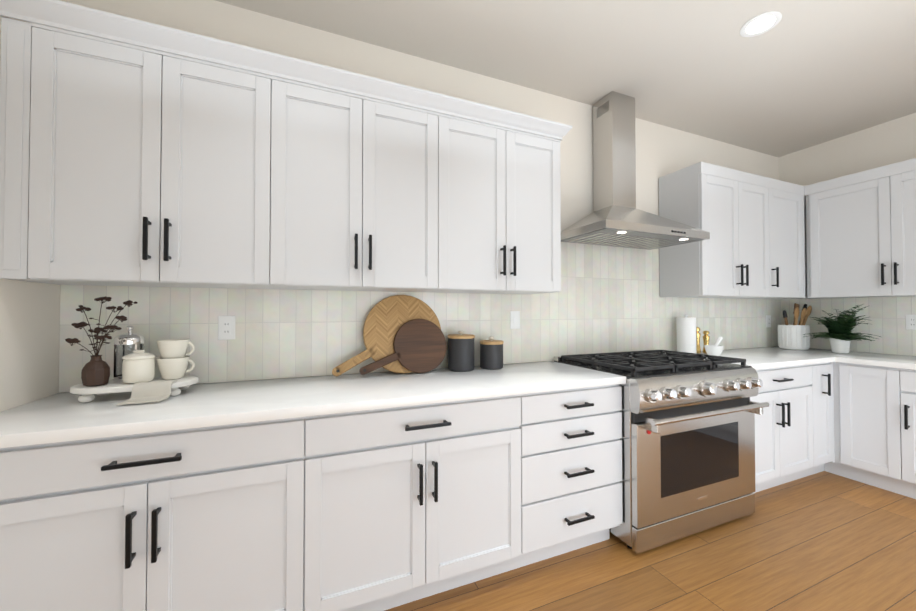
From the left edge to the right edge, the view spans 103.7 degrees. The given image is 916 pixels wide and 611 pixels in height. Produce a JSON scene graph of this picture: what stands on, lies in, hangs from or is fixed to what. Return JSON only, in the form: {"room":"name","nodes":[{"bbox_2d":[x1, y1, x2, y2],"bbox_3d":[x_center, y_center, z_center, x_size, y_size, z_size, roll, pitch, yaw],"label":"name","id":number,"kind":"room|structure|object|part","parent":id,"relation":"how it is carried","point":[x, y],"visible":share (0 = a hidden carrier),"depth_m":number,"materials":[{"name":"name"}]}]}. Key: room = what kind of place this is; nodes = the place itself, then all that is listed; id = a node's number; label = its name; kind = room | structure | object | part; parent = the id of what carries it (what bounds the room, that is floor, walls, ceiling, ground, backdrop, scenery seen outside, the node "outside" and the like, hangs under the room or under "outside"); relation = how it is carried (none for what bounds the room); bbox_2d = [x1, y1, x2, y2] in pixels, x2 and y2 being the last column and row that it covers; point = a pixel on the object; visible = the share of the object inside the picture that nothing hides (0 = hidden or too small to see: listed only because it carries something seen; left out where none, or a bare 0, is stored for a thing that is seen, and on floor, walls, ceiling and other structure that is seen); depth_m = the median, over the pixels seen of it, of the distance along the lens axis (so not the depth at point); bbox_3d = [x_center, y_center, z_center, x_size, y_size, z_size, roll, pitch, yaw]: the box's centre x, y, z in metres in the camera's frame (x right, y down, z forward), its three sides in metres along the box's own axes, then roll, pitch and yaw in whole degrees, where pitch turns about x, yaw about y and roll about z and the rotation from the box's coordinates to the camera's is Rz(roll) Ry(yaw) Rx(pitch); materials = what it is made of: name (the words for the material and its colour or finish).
{"room":"kitchen","nodes":[
{"label":"kitchen","id":0,"kind":"room"},
{"bbox_2d":[0,0,65,411],"bbox_3d":[-0.598,-0.146,-1.264,0.120,2.777,6.000,0,-1,-22],"label":"wall","id":1,"kind":"structure","parent":0,"point":[29,337],"depth_m":1.35,"materials":[{"name":"beige paint"}]},
{"bbox_2d":[59,0,778,392],"bbox_3d":[0.718,-0.090,2.590,5.497,2.777,0.120,0,-1,-22],"label":"wall","id":2,"kind":"structure","parent":0,"point":[663,150],"depth_m":2.29,"materials":[{"name":"beige paint"}]},
{"bbox_2d":[0,0,291,289],"bbox_3d":[-1.213,-0.569,1.540,0.878,0.964,0.341,0,-1,-22],"label":"upper cabinet","id":3,"kind":"object","parent":2,"relation":"attached to","point":[136,152],"depth_m":1.36,"materials":[{"name":"white paint"}]},
{"bbox_2d":[288,60,451,292],"bbox_3d":[-0.513,-0.564,1.829,0.872,0.964,0.341,0,-1,-22],"label":"upper cabinet","id":4,"kind":"object","parent":2,"relation":"attached to","point":[370,161],"depth_m":1.68,"materials":[{"name":"white paint"}]},
{"bbox_2d":[59,242,780,391],"bbox_3d":[0.742,-0.061,2.530,5.255,0.884,0.007,0,-1,-22],"label":"backsplash","id":5,"kind":"structure","parent":2,"relation":"attached to","point":[606,299],"depth_m":2.02,"materials":[{"name":"tile"}]},
{"bbox_2d":[218,316,234,339],"bbox_3d":[-1.124,0.108,1.748,0.072,0.116,0.007,0,-1,-22],"label":"electrical outlet","id":6,"kind":"object","parent":5,"relation":"attached to","point":[226,327],"visible":1,"depth_m":1.75,"materials":[{"name":"white plastic"}]},
{"bbox_2d":[510,311,519,328],"bbox_3d":[0.377,0.095,2.368,0.072,0.116,0.008,0,-1,-22],"label":"outlet","id":7,"kind":"object","parent":5,"relation":"attached to","point":[514,319],"visible":1,"depth_m":2.37,"materials":[{"name":"white plastic"}]},
{"bbox_2d":[766,315,770,326],"bbox_3d":[2.974,0.151,3.441,0.072,0.116,0.007,0,-1,-22],"label":"electrical outlet","id":8,"kind":"object","parent":5,"relation":"attached to","point":[768,320],"visible":1,"depth_m":3.44,"materials":[{"name":"white plastic"}]},
{"bbox_2d":[440,97,563,293],"bbox_3d":[0.159,-0.560,2.107,0.819,0.964,0.341,0,-1,-22],"label":"upper cabinet","id":9,"kind":"object","parent":2,"relation":"attached to","point":[506,191],"depth_m":1.96,"materials":[{"name":"white paint"}]},
{"bbox_2d":[561,91,709,249],"bbox_3d":[1.190,-0.959,2.472,0.914,1.039,0.462,0,-1,-22],"label":"range hood","id":10,"kind":"object","parent":2,"relation":"attached to","point":[615,218],"visible":0.98,"depth_m":2.49,"materials":[{"name":"silver metal"}]},
{"bbox_2d":[659,162,778,298],"bbox_3d":[2.087,-0.549,2.903,0.872,0.964,0.340,0,-1,-22],"label":"upper cabinet","id":11,"kind":"object","parent":2,"relation":"attached to","point":[738,260],"depth_m":2.73,"materials":[{"name":"white paint"}]},
{"bbox_2d":[739,179,802,299],"bbox_3d":[2.647,-0.545,3.135,0.575,0.964,0.340,0,-1,-22],"label":"upper cabinet","id":12,"kind":"object","parent":2,"relation":"attached to","point":[788,196],"depth_m":3.01,"materials":[{"name":"white paint"}]},
{"bbox_2d":[215,0,915,156],"bbox_3d":[1.886,-1.550,-0.217,5.497,0.060,6.240,0,-1,-22],"label":"ceiling","id":13,"kind":"structure","parent":0,"point":[802,75],"depth_m":2.10,"materials":[{"name":"paint"}]},
{"bbox_2d":[740,11,781,36],"bbox_3d":[1.601,-1.485,1.904,0.172,0.005,0.172,0,-1,-22],"label":"recessed light","id":14,"kind":"object","parent":13,"relation":"in","point":[760,24],"visible":1,"depth_m":1.90,"materials":[{"name":"white plastic"}]},
{"bbox_2d":[384,471,915,610],"bbox_3d":[1.886,1.287,-0.258,5.497,0.060,6.240,0,-1,-22],"label":"floor","id":15,"kind":"structure","parent":0,"point":[824,541],"depth_m":1.76,"materials":[{"name":"brown wood"}]},
{"bbox_2d":[0,415,327,610],"bbox_3d":[-1.095,0.843,1.422,1.021,0.876,0.611,0,-1,-22],"label":"base cabinet","id":16,"kind":"object","parent":15,"relation":"on","point":[233,517],"depth_m":1.17,"materials":[{"name":"white paint"}]},
{"bbox_2d":[324,394,527,610],"bbox_3d":[-0.277,0.848,1.760,0.986,0.876,0.611,0,-1,-22],"label":"base cabinet","id":17,"kind":"object","parent":15,"relation":"on","point":[379,509],"depth_m":1.49,"materials":[{"name":"white paint"}]},
{"bbox_2d":[0,361,625,447],"bbox_3d":[-0.399,0.389,1.703,2.516,0.038,0.635,0,-1,-22],"label":"countertop","id":18,"kind":"structure","parent":17,"relation":"on","point":[62,417],"depth_m":1.42,"materials":[{"name":"stone"}]},
{"bbox_2d":[70,375,197,402],"bbox_3d":[-1.303,0.338,1.467,0.400,0.056,0.210,0,-1,-22],"label":"tray","id":19,"kind":"object","parent":18,"relation":"on","point":[185,382],"visible":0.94,"depth_m":1.37,"materials":[{"name":"white"}]},
{"bbox_2d":[81,355,109,386],"bbox_3d":[-1.396,0.250,1.387,0.081,0.115,0.077,0,-1,-22],"label":"bud vase","id":20,"kind":"object","parent":19,"relation":"on","point":[95,371],"visible":1,"depth_m":1.36,"materials":[{"name":"brown ceramic"}]},
{"bbox_2d":[65,296,137,355],"bbox_3d":[-1.376,0.089,1.398,0.214,0.249,0.108,0,-1,-22],"label":"stem","id":21,"kind":"object","parent":20,"relation":"in","point":[98,329],"visible":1,"depth_m":1.39,"materials":[{"name":"brown plant"}]},
{"bbox_2d":[113,325,144,381],"bbox_3d":[-1.380,0.197,1.521,0.098,0.226,0.133,0,-1,-22],"label":"press","id":22,"kind":"object","parent":19,"relation":"on","point":[129,342],"visible":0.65,"depth_m":1.46,"materials":[{"name":"silver glass"}]},
{"bbox_2d":[121,350,155,383],"bbox_3d":[-1.286,0.244,1.450,0.104,0.129,0.104,0,-1,-22],"label":"sugar canister","id":23,"kind":"object","parent":19,"relation":"on","point":[138,366],"visible":0.94,"depth_m":1.42,"materials":[{"name":"beige ceramic"}]},
{"bbox_2d":[117,380,176,404],"bbox_3d":[-1.181,0.330,1.374,0.147,0.063,0.110,0,-1,-22],"label":"linen towel","id":24,"kind":"object","parent":19,"relation":"on","point":[147,392],"visible":0.94,"depth_m":1.38,"materials":[{"name":"beige fabric"}]},
{"bbox_2d":[156,339,194,379],"bbox_3d":[-1.197,0.228,1.528,0.132,0.164,0.112,0,-1,-22],"label":"stacked cups","id":25,"kind":"object","parent":19,"relation":"on","point":[172,361],"visible":1,"depth_m":1.49,"materials":[{"name":"beige ceramic"}]},
{"bbox_2d":[332,295,440,375],"bbox_3d":[-0.378,0.155,1.988,0.604,0.434,0.127,0,-1,-22],"label":"cutting board","id":26,"kind":"object","parent":18,"relation":"on","point":[387,318],"visible":0.73,"depth_m":1.97,"materials":[{"name":"brown wood"}]},
{"bbox_2d":[359,319,445,374],"bbox_3d":[-0.294,0.223,1.975,0.486,0.298,0.091,0,-1,-22],"label":"cutting board","id":27,"kind":"object","parent":18,"relation":"on","point":[419,345],"visible":1,"depth_m":1.99,"materials":[{"name":"brown wood"}]},
{"bbox_2d":[447,330,474,371],"bbox_3d":[0.019,0.260,2.107,0.161,0.231,0.161,0,-1,-22],"label":"canister","id":28,"kind":"object","parent":18,"relation":"on","point":[461,351],"visible":1,"depth_m":2.04,"materials":[{"name":"grey ceramic"}]},
{"bbox_2d":[480,336,503,369],"bbox_3d":[0.203,0.281,2.172,0.144,0.191,0.144,0,-1,-22],"label":"canister","id":29,"kind":"object","parent":18,"relation":"on","point":[491,353],"visible":1,"depth_m":2.11,"materials":[{"name":"grey ceramic"}]},
{"bbox_2d":[528,384,622,564],"bbox_3d":[0.440,0.852,2.056,0.685,0.876,0.611,0,-1,-22],"label":"base cabinet","id":30,"kind":"object","parent":15,"relation":"on","point":[575,444],"depth_m":1.79,"materials":[{"name":"white paint"}]},
{"bbox_2d":[554,350,768,553],"bbox_3d":[1.256,0.814,2.290,0.992,0.960,0.762,0,-1,-22],"label":"range","id":31,"kind":"object","parent":15,"relation":"on","point":[688,444],"visible":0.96,"depth_m":1.98,"materials":[{"name":"silver metal"}]},
{"bbox_3d":[1.378,0.855,1.996,0.984,0.569,0.127,0,-1,-22],"label":"door","id":32,"kind":"part","parent":31,"relation":"part of","materials":[{"name":"silver metal"}]},
{"bbox_2d":[750,363,821,492],"bbox_3d":[2.099,0.863,2.742,0.900,0.876,0.610,0,-1,-22],"label":"base cabinet","id":33,"kind":"object","parent":15,"relation":"on","point":[788,432],"depth_m":2.51,"materials":[{"name":"white paint"}]},
{"bbox_2d":[698,348,835,369],"bbox_3d":[2.182,0.405,2.770,1.077,0.038,0.635,0,-1,-22],"label":"countertop","id":34,"kind":"structure","parent":33,"relation":"on","point":[758,359],"depth_m":2.66,"materials":[{"name":"stone"}]},
{"bbox_2d":[676,314,697,353],"bbox_3d":[1.807,0.228,2.846,0.156,0.316,0.156,0,-1,-22],"label":"paper towel holder","id":35,"kind":"object","parent":34,"relation":"on","point":[686,333],"visible":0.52,"depth_m":2.79,"materials":[{"name":"white paper"}]},
{"bbox_2d":[696,327,709,352],"bbox_3d":[1.987,0.280,2.934,0.121,0.214,0.052,0,-1,8],"label":"mill","id":36,"kind":"object","parent":34,"relation":"on","point":[706,338],"visible":0.6,"depth_m":2.92,"materials":[{"name":"gold metal"}]},
{"bbox_2d":[704,336,723,355],"bbox_3d":[1.963,0.311,2.758,0.124,0.148,0.122,0,-1,-22],"label":"mortar","id":37,"kind":"object","parent":34,"relation":"on","point":[716,349],"visible":0.94,"depth_m":2.72,"materials":[{"name":"white stone"}]},
{"bbox_2d":[822,362,829,471],"bbox_3d":[2.569,0.865,2.936,0.356,0.876,0.610,0,-1,-22],"label":"base cabinet","id":38,"kind":"object","parent":15,"relation":"on","point":[825,366],"depth_m":2.69,"materials":[{"name":"white paint"}]},
{"bbox_2d":[830,362,915,498],"bbox_3d":[3.154,0.861,2.646,0.682,0.876,0.413,0,-1,-22],"label":"base cabinet","id":39,"kind":"object","parent":15,"relation":"on","point":[856,422],"depth_m":2.53,"materials":[{"name":"white paint"}]},
{"bbox_2d":[914,370,915,397],"bbox_3d":[3.326,0.856,2.321,0.611,0.876,0.556,0,-1,-22],"label":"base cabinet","id":40,"kind":"object","parent":15,"relation":"on","point":[914,370],"depth_m":2.35,"materials":[{"name":"white paint"}]},
{"bbox_2d":[756,346,915,369],"bbox_3d":[3.359,0.396,2.198,0.660,0.038,2.590,0,-1,-22],"label":"countertop","id":41,"kind":"structure","parent":40,"relation":"on","point":[864,358],"depth_m":2.66,"materials":[{"name":"stone"}]},
{"bbox_2d":[778,303,811,349],"bbox_3d":[3.079,0.185,3.276,0.304,0.413,0.216,0,-1,-22],"label":"utensil crock","id":42,"kind":"object","parent":41,"relation":"on","point":[792,337],"visible":1,"depth_m":3.20,"materials":[{"name":"white ceramic"}]},
{"bbox_2d":[803,304,880,352],"bbox_3d":[3.136,0.189,2.946,0.477,0.397,0.425,0,-1,-22],"label":"potted plant","id":43,"kind":"object","parent":41,"relation":"on","point":[839,333],"visible":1,"depth_m":2.90,"materials":[{"name":"green plant"}]},
{"bbox_2d":[778,113,915,355],"bbox_3d":[4.371,-0.117,0.789,0.120,2.777,6.000,0,-1,-22],"label":"wall","id":44,"kind":"structure","parent":0,"point":[886,143],"depth_m":3.07,"materials":[{"name":"beige paint"}]},
{"bbox_2d":[781,296,915,355],"bbox_3d":[3.664,0.151,2.328,0.007,0.454,2.592,0,-1,-22],"label":"backsplash","id":45,"kind":"structure","parent":44,"relation":"attached to","point":[886,320],"depth_m":2.96,"materials":[{"name":"tile"}]},
{"bbox_2d":[906,315,915,329],"bbox_3d":[3.481,0.128,2.752,0.007,0.116,0.072,0,-1,-22],"label":"electrical outlet","id":46,"kind":"object","parent":45,"relation":"attached to","point":[910,322],"visible":1,"depth_m":2.76,"materials":[{"name":"white plastic"}]},
{"bbox_2d":[803,158,915,298],"bbox_3d":[3.310,-0.552,2.688,0.375,0.964,1.033,0,-1,-22],"label":"upper cabinet","id":47,"kind":"object","parent":44,"relation":"attached to","point":[851,236],"depth_m":2.77,"materials":[{"name":"white paint"}]}
]}

